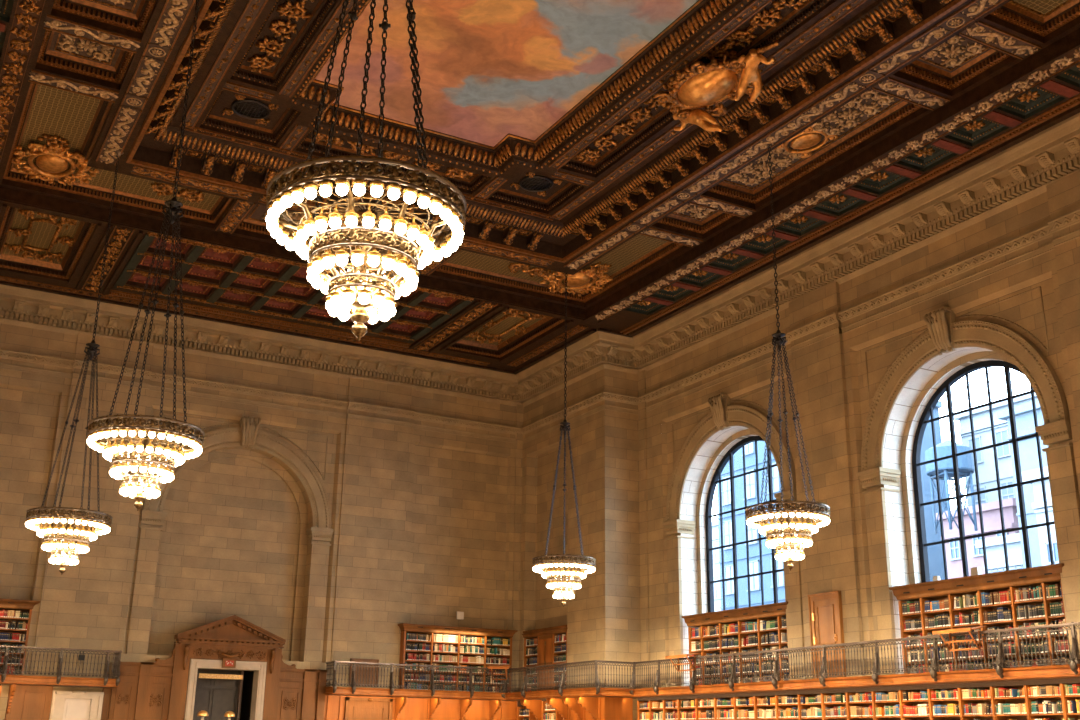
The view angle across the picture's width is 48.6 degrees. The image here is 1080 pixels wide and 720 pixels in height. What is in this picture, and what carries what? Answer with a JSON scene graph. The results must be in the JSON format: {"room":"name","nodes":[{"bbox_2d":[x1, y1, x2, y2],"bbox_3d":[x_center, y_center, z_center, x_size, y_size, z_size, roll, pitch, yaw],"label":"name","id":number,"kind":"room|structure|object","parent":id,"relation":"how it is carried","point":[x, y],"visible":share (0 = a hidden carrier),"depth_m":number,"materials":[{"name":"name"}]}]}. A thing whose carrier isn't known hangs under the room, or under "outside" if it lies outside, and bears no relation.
{"room":"library","nodes":[
{"label":"library","id":0,"kind":"room"},
{"bbox_2d":[239,671,253,719],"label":"door","id":1,"kind":"structure","parent":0,"point":[247,686],"depth_m":41.93,"materials":[{"name":"brown metal"}]},
{"bbox_2d":[0,323,523,719],"bbox_3d":[-11.423,5.591,41.477,24.170,17.800,1.134,10,-20,-27],"label":"wall","id":2,"kind":"structure","parent":0,"point":[326,535],"depth_m":42.57,"materials":[{"name":"stone"}]},
{"bbox_2d":[5,685,112,719],"bbox_3d":[-15.021,11.382,37.151,3.020,4.030,0.300,10,-20,-27],"label":"panelling","id":3,"kind":"object","parent":2,"relation":"attached to","point":[29,702],"visible":0.98,"depth_m":37.01,"materials":[{"name":"brown wood"}]},
{"bbox_2d":[7,684,15,713],"bbox_3d":[-16.127,10.343,36.434,0.114,0.860,0.860,10,-20,-27],"label":"bracket","id":4,"kind":"object","parent":3,"relation":"attached to","point":[13,686],"visible":1,"depth_m":36.48,"materials":[{"name":"orange wood"}]},
{"bbox_2d":[49,690,103,719],"bbox_3d":[-14.581,11.901,37.212,1.510,3.090,0.358,10,-20,-27],"label":"door","id":5,"kind":"structure","parent":2,"relation":"in","point":[65,705],"depth_m":37.48,"materials":[{"name":"beige wood"}]},
{"bbox_2d":[109,662,173,719],"bbox_3d":[-12.912,11.762,38.266,1.850,4.045,0.300,10,-20,-27],"label":"wainscot","id":6,"kind":"structure","parent":2,"relation":"attached to","point":[143,691],"depth_m":38.57,"materials":[{"name":"brown wood"}]},
{"bbox_2d":[193,669,243,719],"bbox_3d":[-11.037,12.399,40.092,1.710,4.000,0.550,10,-20,-27],"label":"door","id":7,"kind":"structure","parent":2,"relation":"in","point":[217,697],"depth_m":40.40,"materials":[{"name":"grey metal"}]},
{"bbox_2d":[155,615,295,719],"bbox_3d":[-10.542,11.422,39.807,4.800,5.700,0.818,10,-20,-27],"label":"portal","id":8,"kind":"object","parent":2,"relation":"attached to","point":[233,642],"visible":1,"depth_m":40.16,"materials":[{"name":"brown wood"}]},
{"bbox_2d":[199,673,242,679],"bbox_3d":[-10.748,10.668,40.266,1.480,0.150,0.045,10,-20,-27],"label":"bar","id":9,"kind":"object","parent":8,"relation":"attached to","point":[201,675],"visible":1,"depth_m":40.24,"materials":[{"name":"gold metal"}]},
{"bbox_2d":[277,668,326,719],"bbox_3d":[-8.228,12.622,40.735,1.680,4.045,0.300,10,-20,-27],"label":"wainscot","id":10,"kind":"structure","parent":2,"relation":"attached to","point":[301,696],"depth_m":41.03,"materials":[{"name":"brown wood"}]},
{"bbox_2d":[349,658,378,686],"bbox_3d":[-6.240,11.081,42.367,1.060,0.930,0.080,10,-20,-27],"label":"hatch","id":11,"kind":"object","parent":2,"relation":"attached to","point":[357,671],"visible":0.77,"depth_m":42.37,"materials":[{"name":"brown wood"}]},
{"bbox_2d":[344,697,392,719],"bbox_3d":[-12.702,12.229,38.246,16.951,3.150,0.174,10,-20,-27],"label":"door","id":12,"kind":"structure","parent":2,"relation":"in","point":[355,708],"depth_m":42.06,"materials":[{"name":"brown wood"}]},
{"bbox_2d":[324,695,515,719],"bbox_3d":[-4.183,13.790,42.812,7.670,3.200,0.170,10,-20,-27],"label":"panelling","id":13,"kind":"object","parent":2,"relation":"attached to","point":[415,708],"visible":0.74,"depth_m":43.28,"materials":[{"name":"orange wood"}]},
{"bbox_2d":[395,697,407,719],"bbox_3d":[-4.917,12.376,42.268,0.114,0.860,0.860,10,-20,-27],"label":"bracket","id":14,"kind":"object","parent":13,"relation":"attached to","point":[400,701],"visible":1,"depth_m":42.36,"materials":[{"name":"orange wood"}]},
{"bbox_2d":[429,698,440,719],"bbox_3d":[-3.782,12.584,42.866,0.114,0.860,0.860,10,-20,-27],"label":"bracket","id":15,"kind":"object","parent":13,"relation":"attached to","point":[434,702],"visible":1,"depth_m":42.95,"materials":[{"name":"orange wood"}]},
{"bbox_2d":[460,699,472,719],"bbox_3d":[-2.690,12.785,43.441,0.114,0.860,0.860,10,-20,-27],"label":"bracket","id":16,"kind":"object","parent":13,"relation":"attached to","point":[465,704],"visible":1,"depth_m":43.54,"materials":[{"name":"orange wood"}]},
{"bbox_2d":[489,700,501,719],"bbox_3d":[-1.642,12.977,43.994,0.114,0.860,0.860,10,-20,-27],"label":"bracket","id":17,"kind":"object","parent":13,"relation":"attached to","point":[494,705],"visible":1,"depth_m":44.10,"materials":[{"name":"orange wood"}]},
{"bbox_2d":[456,611,463,619],"bbox_3d":[-2.987,9.560,44.699,0.280,0.280,0.075,10,-20,-27],"label":"wall speaker","id":18,"kind":"object","parent":2,"relation":"attached to","point":[459,615],"visible":1,"depth_m":44.67,"materials":[{"name":"beige plastic"}]},
{"bbox_2d":[0,0,1079,373],"bbox_3d":[1.316,-8.247,23.967,26.860,2.210,50.370,10,-20,-27],"label":"ceiling","id":19,"kind":"structure","parent":0,"point":[619,148],"depth_m":30.99,"materials":[{"name":"brown wood"}]},
{"bbox_2d":[25,151,123,574],"bbox_3d":[-11.072,-0.239,29.536,1.916,11.030,1.916,2,-18,-3],"label":"chandelier","id":20,"kind":"object","parent":19,"relation":"hanging from","point":[37,521],"visible":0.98,"depth_m":28.04,"materials":[{"name":"gold metal"}]},
{"bbox_2d":[87,0,204,510],"bbox_3d":[-6.676,-2.713,21.733,1.916,11.030,1.916,-11,-21,33],"label":"chandelier","id":21,"kind":"object","parent":19,"relation":"hanging from","point":[191,445],"visible":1,"depth_m":20.21,"materials":[{"name":"white glass"}]},
{"bbox_2d":[231,98,270,119],"bbox_3d":[-7.471,-6.479,30.863,1.000,0.069,1.000,10,-20,-27],"label":"ceiling vent","id":22,"kind":"object","parent":19,"relation":"in","point":[248,108],"depth_m":30.87,"materials":[{"name":"grey metal"}]},
{"bbox_2d":[265,0,466,339],"bbox_3d":[-1.613,-5.431,12.813,1.916,11.030,1.916,-11,-21,33],"label":"chandelier","id":23,"kind":"object","parent":19,"relation":"hanging from","point":[363,292],"visible":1,"depth_m":11.08,"materials":[{"name":"white glass"}]},
{"bbox_2d":[519,175,552,191],"bbox_3d":[-0.111,-5.128,34.743,1.000,0.069,1.000,10,-20,-27],"label":"ceiling vent","id":24,"kind":"object","parent":19,"relation":"in","point":[532,183],"depth_m":34.75,"materials":[{"name":"grey metal"}]},
{"bbox_2d":[532,273,595,606],"bbox_3d":[0.781,2.111,37.278,1.916,11.030,1.916,2,-18,-3],"label":"chandelier","id":25,"kind":"object","parent":19,"relation":"hanging from","point":[573,577],"visible":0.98,"depth_m":35.65,"materials":[{"name":"gold metal"}]},
{"bbox_2d":[745,145,829,570],"bbox_3d":[5.749,-0.471,28.752,1.916,11.030,1.916,-11,-21,33],"label":"chandelier","id":26,"kind":"object","parent":19,"relation":"hanging from","point":[776,538],"visible":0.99,"depth_m":27.22,"materials":[{"name":"white glass"}]},
{"bbox_2d":[519,368,640,719],"bbox_3d":[1.401,6.783,44.620,1.500,17.800,6.250,10,-20,-27],"label":"wall pier","id":27,"kind":"object","parent":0,"point":[602,619],"visible":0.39,"depth_m":43.00,"materials":[{"name":"stone"}]},
{"bbox_2d":[516,697,632,719],"bbox_3d":[1.038,13.663,42.185,1.170,3.200,6.370,10,-20,-27],"label":"panelling","id":28,"kind":"object","parent":27,"relation":"attached to","point":[609,708],"visible":0.49,"depth_m":39.94,"materials":[{"name":"orange wood"}]},
{"bbox_2d":[517,701,535,719],"bbox_3d":[-0.496,13.262,43.735,0.300,1.530,0.970,10,-20,-27],"label":"bookcase","id":29,"kind":"object","parent":28,"relation":"attached to","point":[519,706],"visible":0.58,"depth_m":44.08,"materials":[{"name":"brown wood"}]},
{"bbox_2d":[520,699,541,719],"bbox_3d":[-0.319,12.678,43.005,0.860,0.860,0.114,10,-20,-27],"label":"bracket","id":30,"kind":"object","parent":28,"relation":"attached to","point":[534,706],"visible":0.98,"depth_m":43.05,"materials":[{"name":"orange wood"}]},
{"bbox_2d":[542,699,563,719],"bbox_3d":[0.430,12.753,42.156,0.300,1.500,1.070,10,-20,-27],"label":"bookcase","id":31,"kind":"object","parent":28,"relation":"attached to","point":[558,716],"visible":0.44,"depth_m":42.52,"materials":[{"name":"brown wood"}]},
{"bbox_2d":[546,698,567,719],"bbox_3d":[0.607,12.183,41.421,0.860,0.860,0.114,10,-20,-27],"label":"bracket","id":32,"kind":"object","parent":28,"relation":"attached to","point":[556,703],"visible":0.96,"depth_m":41.45,"materials":[{"name":"orange wood"}]},
{"bbox_2d":[562,697,582,719],"bbox_3d":[1.119,11.910,40.546,0.860,0.860,0.114,10,-20,-27],"label":"bracket","id":33,"kind":"object","parent":28,"relation":"attached to","point":[571,703],"visible":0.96,"depth_m":40.57,"materials":[{"name":"orange wood"}]},
{"bbox_2d":[575,697,597,719],"bbox_3d":[1.557,11.675,39.796,0.860,0.860,0.114,10,-20,-27],"label":"bracket","id":34,"kind":"object","parent":28,"relation":"attached to","point":[590,704],"visible":1,"depth_m":39.85,"materials":[{"name":"orange wood"}]},
{"bbox_2d":[638,171,1079,700],"bbox_3d":[13.526,0.632,26.396,1.674,18.700,39.150,10,-20,-27],"label":"wall","id":35,"kind":"structure","parent":0,"point":[862,394],"depth_m":33.22,"materials":[{"name":"stone"}]},
{"bbox_2d":[0,113,1079,406],"bbox_3d":[0.473,-6.358,24.701,25.670,1.180,45.400,10,-20,-27],"label":"trim","id":36,"kind":"structure","parent":35,"relation":"attached to","point":[1021,172],"depth_m":40.33,"materials":[{"name":"stone"}]},
{"bbox_2d":[0,207,1079,443],"bbox_3d":[0.449,-4.654,24.154,25.670,0.680,45.400,10,-20,-27],"label":"trim","id":37,"kind":"structure","parent":35,"relation":"attached to","point":[1070,218],"depth_m":40.31,"materials":[{"name":"stone"}]},
{"bbox_2d":[324,664,1079,700],"bbox_3d":[6.906,8.616,31.861,7.688,0.260,34.490,17,-24,-41],"label":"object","id":38,"kind":"object","parent":35,"relation":"attached to","point":[1054,671],"visible":0.98,"depth_m":33.83,"materials":[{"name":"brown wood"}]},
{"bbox_2d":[325,661,333,686],"bbox_3d":[-7.264,10.863,41.344,0.090,0.832,0.860,10,-20,-27],"label":"railing panel","id":39,"kind":"object","parent":38,"relation":"on","point":[329,677],"visible":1,"depth_m":41.36,"materials":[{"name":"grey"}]},
{"bbox_2d":[332,660,354,692],"bbox_3d":[-6.735,10.888,41.017,0.750,1.100,0.278,10,-20,-27],"label":"railing panel","id":40,"kind":"object","parent":38,"relation":"on","point":[334,686],"visible":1,"depth_m":41.08,"materials":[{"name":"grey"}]},
{"bbox_2d":[352,661,392,693],"bbox_3d":[-5.865,11.079,41.573,1.498,1.100,0.274,14,-22,-34],"label":"railing panel","id":41,"kind":"object","parent":38,"relation":"on","point":[356,663],"visible":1,"depth_m":41.56,"materials":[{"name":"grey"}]},
{"bbox_2d":[390,664,432,694],"bbox_3d":[-4.513,11.296,42.189,1.620,1.100,0.278,10,-20,-27],"label":"railing panel","id":42,"kind":"object","parent":38,"relation":"on","point":[392,685],"visible":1,"depth_m":42.23,"materials":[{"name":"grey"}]},
{"bbox_2d":[431,665,471,696],"bbox_3d":[-3.164,11.543,42.900,1.590,1.100,0.278,10,-20,-27],"label":"railing panel","id":43,"kind":"object","parent":38,"relation":"on","point":[434,666],"visible":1,"depth_m":42.97,"materials":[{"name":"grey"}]},
{"bbox_2d":[398,623,517,692],"bbox_3d":[-3.060,11.064,44.118,4.700,2.320,0.610,10,-20,-27],"label":"bookcase","id":44,"kind":"object","parent":38,"relation":"on","point":[485,633],"visible":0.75,"depth_m":44.10,"materials":[{"name":"brown wood"}]},
{"bbox_2d":[469,667,505,697],"bbox_3d":[-1.905,11.806,43.661,1.547,1.100,0.274,13,-22,-34],"label":"railing panel","id":45,"kind":"object","parent":38,"relation":"on","point":[471,687],"visible":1,"depth_m":43.58,"materials":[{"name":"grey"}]},
{"bbox_2d":[487,666,510,679],"bbox_3d":[-1.514,11.498,43.946,0.800,0.530,0.540,-1,-18,7],"label":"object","id":46,"kind":"object","parent":45,"relation":"attached to","point":[488,667],"visible":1,"depth_m":43.85,"materials":[{"name":"orange wood"}]},
{"bbox_2d":[501,666,527,697],"bbox_3d":[-0.941,11.716,43.338,0.278,1.100,1.655,10,-20,-27],"label":"railing panel","id":47,"kind":"object","parent":38,"relation":"on","point":[523,688],"visible":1,"depth_m":43.40,"materials":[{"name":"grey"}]},
{"bbox_2d":[522,625,566,690],"bbox_3d":[0.331,11.063,43.964,0.520,2.320,3.370,10,-20,-27],"label":"bookcase","id":48,"kind":"object","parent":38,"relation":"on","point":[546,653],"visible":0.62,"depth_m":43.88,"materials":[{"name":"brown wood"}]},
{"bbox_2d":[526,663,564,695],"bbox_3d":[0.095,11.162,41.567,0.278,1.100,2.726,10,-20,-27],"label":"railing panel","id":49,"kind":"object","parent":38,"relation":"on","point":[560,691],"visible":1,"depth_m":41.48,"materials":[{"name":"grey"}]},
{"bbox_2d":[563,660,594,688],"bbox_3d":[1.313,10.460,39.706,0.090,0.832,2.060,10,-20,-27],"label":"railing panel","id":50,"kind":"object","parent":38,"relation":"on","point":[591,661],"visible":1,"depth_m":39.68,"materials":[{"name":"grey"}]},
{"bbox_2d":[595,660,633,693],"bbox_3d":[2.437,10.415,39.135,1.577,1.100,0.274,13,-22,-34],"label":"railing panel","id":51,"kind":"object","parent":38,"relation":"on","point":[597,683],"visible":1,"depth_m":39.10,"materials":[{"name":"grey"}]},
{"bbox_2d":[629,660,660,694],"bbox_3d":[3.390,10.340,38.861,0.278,1.100,1.555,10,-20,-27],"label":"railing panel","id":52,"kind":"object","parent":38,"relation":"on","point":[657,681],"visible":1,"depth_m":38.92,"materials":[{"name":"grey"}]},
{"bbox_2d":[658,657,695,692],"bbox_3d":[4.226,9.893,37.431,0.278,1.100,2.005,10,-20,-27],"label":"railing panel","id":53,"kind":"object","parent":38,"relation":"on","point":[693,678],"visible":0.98,"depth_m":37.38,"materials":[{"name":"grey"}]},
{"bbox_2d":[665,653,700,671],"bbox_3d":[4.441,9.367,37.041,0.540,0.530,1.150,10,-20,-27],"label":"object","id":54,"kind":"object","parent":53,"relation":"attached to","point":[682,655],"visible":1,"depth_m":36.86,"materials":[{"name":"orange wood"}]},
{"bbox_2d":[695,653,735,690],"bbox_3d":[5.171,9.387,35.815,0.278,1.100,2.005,10,-20,-27],"label":"railing panel","id":55,"kind":"object","parent":38,"relation":"on","point":[729,681],"visible":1,"depth_m":35.74,"materials":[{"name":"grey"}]},
{"bbox_2d":[733,649,779,688],"bbox_3d":[6.116,8.882,34.198,0.278,1.100,2.005,10,-20,-27],"label":"railing panel","id":56,"kind":"object","parent":38,"relation":"on","point":[775,674],"visible":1,"depth_m":34.12,"materials":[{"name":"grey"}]},
{"bbox_2d":[775,645,826,686],"bbox_3d":[7.061,8.376,32.581,0.278,1.100,2.005,10,-20,-27],"label":"railing panel","id":57,"kind":"object","parent":38,"relation":"on","point":[822,676],"visible":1,"depth_m":32.52,"materials":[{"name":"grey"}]},
{"bbox_2d":[823,640,879,683],"bbox_3d":[8.007,7.871,30.964,0.278,1.100,2.005,10,-20,-27],"label":"railing panel","id":58,"kind":"object","parent":38,"relation":"on","point":[875,668],"visible":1,"depth_m":30.90,"materials":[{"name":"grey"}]},
{"bbox_2d":[637,678,1079,719],"bbox_3d":[8.897,9.149,30.555,0.440,1.500,22.457,10,-20,-27],"label":"bookcase","id":59,"kind":"object","parent":38,"relation":"attached to","point":[991,686],"visible":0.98,"depth_m":30.22,"materials":[{"name":"brown wood"}]},
{"bbox_2d":[0,584,1079,719],"bbox_3d":[2.103,9.442,35.558,35.011,3.745,15.440,-8,-20,25],"label":"books","id":60,"kind":"object","parent":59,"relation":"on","point":[915,624],"visible":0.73,"depth_m":35.95,"materials":[{"name":"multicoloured paper"}]},
{"bbox_2d":[979,704,984,714],"bbox_3d":[10.362,8.168,27.938,0.176,0.249,0.054,10,-20,-27],"label":"book","id":61,"kind":"object","parent":59,"relation":"on","point":[982,706],"visible":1,"depth_m":27.90,"materials":[{"name":"beige paper"}]},
{"bbox_2d":[987,704,990,714],"bbox_3d":[10.484,8.131,27.782,0.205,0.227,0.063,10,-20,-27],"label":"book","id":62,"kind":"object","parent":59,"relation":"on","point":[988,705],"visible":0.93,"depth_m":27.74,"materials":[{"name":"black paper"}]},
{"bbox_2d":[998,703,1003,713],"bbox_3d":[10.633,8.035,27.500,0.203,0.242,0.052,10,-20,-27],"label":"book","id":63,"kind":"object","parent":59,"relation":"on","point":[1000,706],"visible":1,"depth_m":27.46,"materials":[{"name":"white paper"}]},
{"bbox_2d":[1049,702,1055,713],"bbox_3d":[11.312,7.663,26.332,0.199,0.254,0.053,10,-20,-27],"label":"book","id":64,"kind":"object","parent":59,"relation":"on","point":[1050,703],"visible":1,"depth_m":26.29,"materials":[{"name":"grey paper"}]},
{"bbox_2d":[1067,701,1070,712],"bbox_3d":[11.541,7.536,25.945,0.187,0.264,0.053,10,-20,-27],"label":"book","id":65,"kind":"object","parent":59,"relation":"on","point":[1068,702],"visible":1,"depth_m":25.90,"materials":[{"name":"beige paper"}]},
{"bbox_2d":[875,635,938,680],"bbox_3d":[8.952,7.365,29.347,0.278,1.100,2.005,10,-20,-27],"label":"railing panel","id":66,"kind":"object","parent":38,"relation":"on","point":[934,669],"visible":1,"depth_m":29.29,"materials":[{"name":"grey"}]},
{"bbox_2d":[933,629,1004,677],"bbox_3d":[9.897,6.859,27.730,0.278,1.100,2.005,10,-20,-27],"label":"railing panel","id":67,"kind":"object","parent":38,"relation":"on","point":[999,663],"visible":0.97,"depth_m":27.63,"materials":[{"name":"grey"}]},
{"bbox_2d":[932,626,986,650],"bbox_3d":[9.801,6.500,27.873,0.540,0.530,1.150,10,-20,-27],"label":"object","id":68,"kind":"object","parent":67,"relation":"attached to","point":[969,629],"visible":1,"depth_m":27.74,"materials":[{"name":"orange wood"}]},
{"bbox_2d":[998,622,1079,674],"bbox_3d":[10.842,6.354,26.113,0.278,1.100,2.005,10,-20,-27],"label":"railing panel","id":69,"kind":"object","parent":38,"relation":"on","point":[1073,654],"visible":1,"depth_m":26.05,"materials":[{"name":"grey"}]},
{"bbox_2d":[1071,622,1079,662],"bbox_3d":[11.788,5.848,24.496,0.278,1.100,2.005,10,-20,-27],"label":"railing panel","id":70,"kind":"object","parent":38,"relation":"on","point":[1073,623],"visible":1,"depth_m":25.38,"materials":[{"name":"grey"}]},
{"bbox_2d":[681,602,788,684],"bbox_3d":[6.178,8.919,37.009,0.580,2.310,5.240,10,-20,-27],"label":"bookcase","id":71,"kind":"object","parent":35,"relation":"attached to","point":[775,611],"visible":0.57,"depth_m":37.00,"materials":[{"name":"brown wood"}]},
{"bbox_2d":[705,436,783,612],"bbox_3d":[6.916,5.784,38.612,0.160,6.780,4.960,10,-20,-27],"label":"window","id":72,"kind":"structure","parent":35,"relation":"in","point":[728,456],"depth_m":39.63,"materials":[{"name":"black metal"}]},
{"bbox_2d":[808,591,845,678],"bbox_3d":[7.934,7.660,33.125,0.153,2.380,1.240,10,-20,-27],"label":"door","id":73,"kind":"structure","parent":35,"relation":"in","point":[825,609],"depth_m":33.20,"materials":[{"name":"brown wood"}]},
{"bbox_2d":[889,563,1069,673],"bbox_3d":[10.773,6.461,29.149,0.580,2.310,5.380,10,-20,-27],"label":"bookcase","id":74,"kind":"object","parent":35,"relation":"attached to","point":[1012,580],"visible":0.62,"depth_m":29.08,"materials":[{"name":"brown wood"}]},
{"bbox_2d":[917,601,919,612],"bbox_3d":[9.854,6.408,30.938,0.203,0.299,0.057,10,-20,-27],"label":"book","id":75,"kind":"object","parent":74,"relation":"on","point":[918,602],"visible":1,"depth_m":30.89,"materials":[{"name":"paper"}]},
{"bbox_2d":[933,576,940,580],"bbox_3d":[10.315,5.734,31.052,0.120,0.225,0.180,10,-20,-27],"label":"spotlight","id":76,"kind":"object","parent":74,"relation":"on","point":[935,578],"visible":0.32,"depth_m":31.02,"materials":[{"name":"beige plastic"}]},
{"bbox_2d":[963,595,965,607],"bbox_3d":[10.584,6.003,29.659,0.182,0.308,0.053,10,-20,-27],"label":"book","id":77,"kind":"object","parent":74,"relation":"on","point":[964,596],"visible":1,"depth_m":29.62,"materials":[{"name":"beige paper"}]},
{"bbox_2d":[966,594,968,607],"bbox_3d":[10.628,5.970,29.571,0.184,0.326,0.099,10,-20,-27],"label":"book","id":78,"kind":"object","parent":74,"relation":"on","point":[967,602],"visible":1,"depth_m":29.52,"materials":[{"name":"grey paper"}]},
{"bbox_2d":[971,567,981,575],"bbox_3d":[10.949,5.360,29.980,0.160,0.300,0.240,10,-20,-27],"label":"spotlight","id":79,"kind":"object","parent":74,"relation":"on","point":[975,570],"visible":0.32,"depth_m":29.93,"materials":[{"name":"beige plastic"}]},
{"bbox_2d":[990,593,993,604],"bbox_3d":[11.009,5.796,28.969,0.205,0.292,0.051,10,-20,-27],"label":"book","id":80,"kind":"object","parent":74,"relation":"on","point":[991,594],"visible":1,"depth_m":28.92,"materials":[{"name":"paper"}]},
{"bbox_2d":[1024,605,1028,618],"bbox_3d":[11.456,5.928,28.059,0.192,0.317,0.037,10,-20,-27],"label":"book","id":81,"kind":"object","parent":74,"relation":"on","point":[1025,606],"visible":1,"depth_m":28.02,"materials":[{"name":"grey paper"}]},
{"bbox_2d":[1029,586,1035,599],"bbox_3d":[11.551,5.478,28.010,0.178,0.327,0.060,10,-20,-27],"label":"book","id":82,"kind":"object","parent":74,"relation":"on","point":[1030,587],"visible":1,"depth_m":27.99,"materials":[{"name":"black paper"}]},
{"bbox_2d":[1036,586,1039,599],"bbox_3d":[11.659,5.433,27.826,0.203,0.303,0.059,10,-20,-27],"label":"book","id":83,"kind":"object","parent":74,"relation":"on","point":[1037,587],"visible":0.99,"depth_m":27.78,"materials":[{"name":"paper"}]},
{"bbox_2d":[1052,603,1055,615],"bbox_3d":[11.836,5.728,27.389,0.194,0.299,0.059,10,-20,-27],"label":"book","id":84,"kind":"object","parent":74,"relation":"on","point":[1053,604],"visible":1,"depth_m":27.34,"materials":[{"name":"green paper"}]},
{"bbox_2d":[912,360,1053,582],"bbox_3d":[11.540,3.310,30.703,0.160,6.780,4.960,10,-20,-27],"label":"window","id":85,"kind":"structure","parent":35,"relation":"in","point":[946,386],"depth_m":31.28,"materials":[{"name":"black metal"}]},
{"bbox_3d":[-0.199,8.661,20.932,26.300,0.300,48.400,10,-20,-27],"label":"floor","id":86,"kind":"structure","parent":0,"visible":0},
{"bbox_2d":[197,710,207,719],"bbox_3d":[-10.566,12.189,37.044,0.440,2.550,0.429,10,-20,-27],"label":"lamp","id":87,"kind":"object","parent":86,"relation":"on","point":[203,712],"visible":1,"depth_m":37.30,"materials":[{"name":"gold metal"}]},
{"bbox_2d":[224,711,234,719],"bbox_3d":[-9.832,12.323,37.431,0.440,2.550,0.429,10,-20,-27],"label":"lamp","id":88,"kind":"object","parent":86,"relation":"on","point":[229,714],"visible":1,"depth_m":37.69,"materials":[{"name":"gold metal"}]},
{"label":"outside","id":89,"kind":"structure","parent":0,"visible":0},
{"bbox_3d":[34.423,33.192,81.732,94.000,0.300,160.000,10,-20,-27],"label":"street","id":90,"kind":"object","parent":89,"visible":0},
{"bbox_2d":[712,520,720,611],"bbox_3d":[19.480,32.082,125.235,10.400,28.000,14.300,10,-20,-27],"label":"apartment building","id":91,"kind":"structure","parent":90,"relation":"on","point":[715,530],"depth_m":121.51,"materials":[{"name":"white stone"}]},
{"bbox_2d":[717,401,947,610],"bbox_3d":[23.267,19.540,94.177,14.400,33.000,12.300,10,-20,-27],"label":"apartment tower","id":92,"kind":"structure","parent":90,"relation":"on","point":[935,552],"depth_m":94.59,"materials":[{"name":"brick"}]},
{"bbox_2d":[936,498,1019,578],"bbox_3d":[33.073,21.106,80.463,8.400,21.900,6.900,10,-20,-27],"label":"brick building","id":93,"kind":"structure","parent":90,"relation":"on","point":[990,511],"depth_m":81.54,"materials":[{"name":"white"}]},
{"bbox_2d":[954,392,1037,506],"bbox_3d":[43.593,19.332,92.626,12.400,33.000,14.800,10,-20,-27],"label":"office building","id":94,"kind":"structure","parent":90,"relation":"on","point":[982,431],"depth_m":97.21,"materials":[{"name":"white concrete"}]},
{"bbox_2d":[975,533,1022,572],"bbox_3d":[34.325,20.960,74.881,12.400,18.800,4.500,10,-20,-27],"label":"office building","id":95,"kind":"structure","parent":90,"relation":"on","point":[994,546],"depth_m":75.06,"materials":[{"name":"white stone"}]},
{"bbox_2d":[997,400,1047,568],"bbox_3d":[36.741,15.592,69.994,14.400,26.100,9.000,10,-20,-27],"label":"office building","id":96,"kind":"structure","parent":90,"relation":"on","point":[1024,417],"depth_m":72.12,"materials":[{"name":"grey"}]},
{"bbox_2d":[1021,466,1058,565],"bbox_3d":[28.998,14.790,56.719,8.400,19.300,5.600,10,-20,-27],"label":"building","id":97,"kind":"structure","parent":90,"relation":"on","point":[1038,505],"depth_m":58.79,"materials":[{"name":"white stone"}]},
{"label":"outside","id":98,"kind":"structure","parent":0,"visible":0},
{"bbox_2d":[925,440,977,533],"bbox_3d":[26.787,8.163,77.776,3.024,6.132,3.024,10,-20,-27],"label":"water tower","id":99,"kind":"structure","parent":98,"point":[965,462],"depth_m":77.16,"materials":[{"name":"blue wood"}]},
{"bbox_3d":[-10.847,-2.318,16.820,0.400,17.800,45.400,10,-20,-27],"label":"wall","id":100,"kind":"structure","parent":0,"visible":0},
{"bbox_2d":[0,675,118,687],"bbox_3d":[-17.458,9.520,35.763,9.250,0.260,0.950,10,-20,-27],"label":"walkway","id":101,"kind":"object","parent":100,"relation":"attached to","point":[10,679],"visible":0.96,"depth_m":36.76,"materials":[{"name":"brown wood"}]},
{"bbox_2d":[0,645,7,673],"bbox_3d":[-16.851,9.031,35.684,1.640,1.100,0.278,10,-20,-27],"label":"railing panel","id":102,"kind":"object","parent":101,"relation":"on","point":[1,646],"visible":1,"depth_m":36.16,"materials":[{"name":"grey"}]},
{"bbox_2d":[0,598,39,674],"bbox_3d":[-17.527,8.416,36.464,3.900,2.290,0.650,10,-20,-27],"label":"bookcase","id":103,"kind":"object","parent":101,"relation":"on","point":[26,606],"visible":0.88,"depth_m":37.23,"materials":[{"name":"brown wood"}]},
{"bbox_2d":[1,645,61,681],"bbox_3d":[-15.480,9.283,36.407,1.620,1.100,0.278,10,-20,-27],"label":"railing panel","id":104,"kind":"object","parent":101,"relation":"on","point":[5,666],"visible":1,"depth_m":36.48,"materials":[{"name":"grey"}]},
{"bbox_2d":[56,648,108,683],"bbox_3d":[-14.243,9.541,37.156,1.468,1.100,0.274,14,-22,-35],"label":"railing panel","id":105,"kind":"object","parent":101,"relation":"on","point":[59,672],"visible":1,"depth_m":37.14,"materials":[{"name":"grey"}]},
{"bbox_2d":[78,651,84,659],"bbox_3d":[-14.271,9.206,37.193,0.170,0.280,0.135,10,-20,-27],"label":"control box","id":106,"kind":"object","parent":105,"relation":"attached to","point":[81,657],"visible":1,"depth_m":37.14,"materials":[{"name":"black"}]},
{"bbox_2d":[104,650,121,685],"bbox_3d":[-13.400,9.665,37.504,0.485,1.100,0.278,10,-20,-27],"label":"railing panel","id":107,"kind":"object","parent":101,"relation":"on","point":[106,677],"visible":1,"depth_m":37.53,"materials":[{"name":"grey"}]},
{"bbox_2d":[112,653,118,678],"bbox_3d":[-13.498,9.719,38.057,0.090,0.832,0.860,10,-20,-27],"label":"railing panel","id":108,"kind":"object","parent":101,"relation":"on","point":[116,655],"visible":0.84,"depth_m":38.15,"materials":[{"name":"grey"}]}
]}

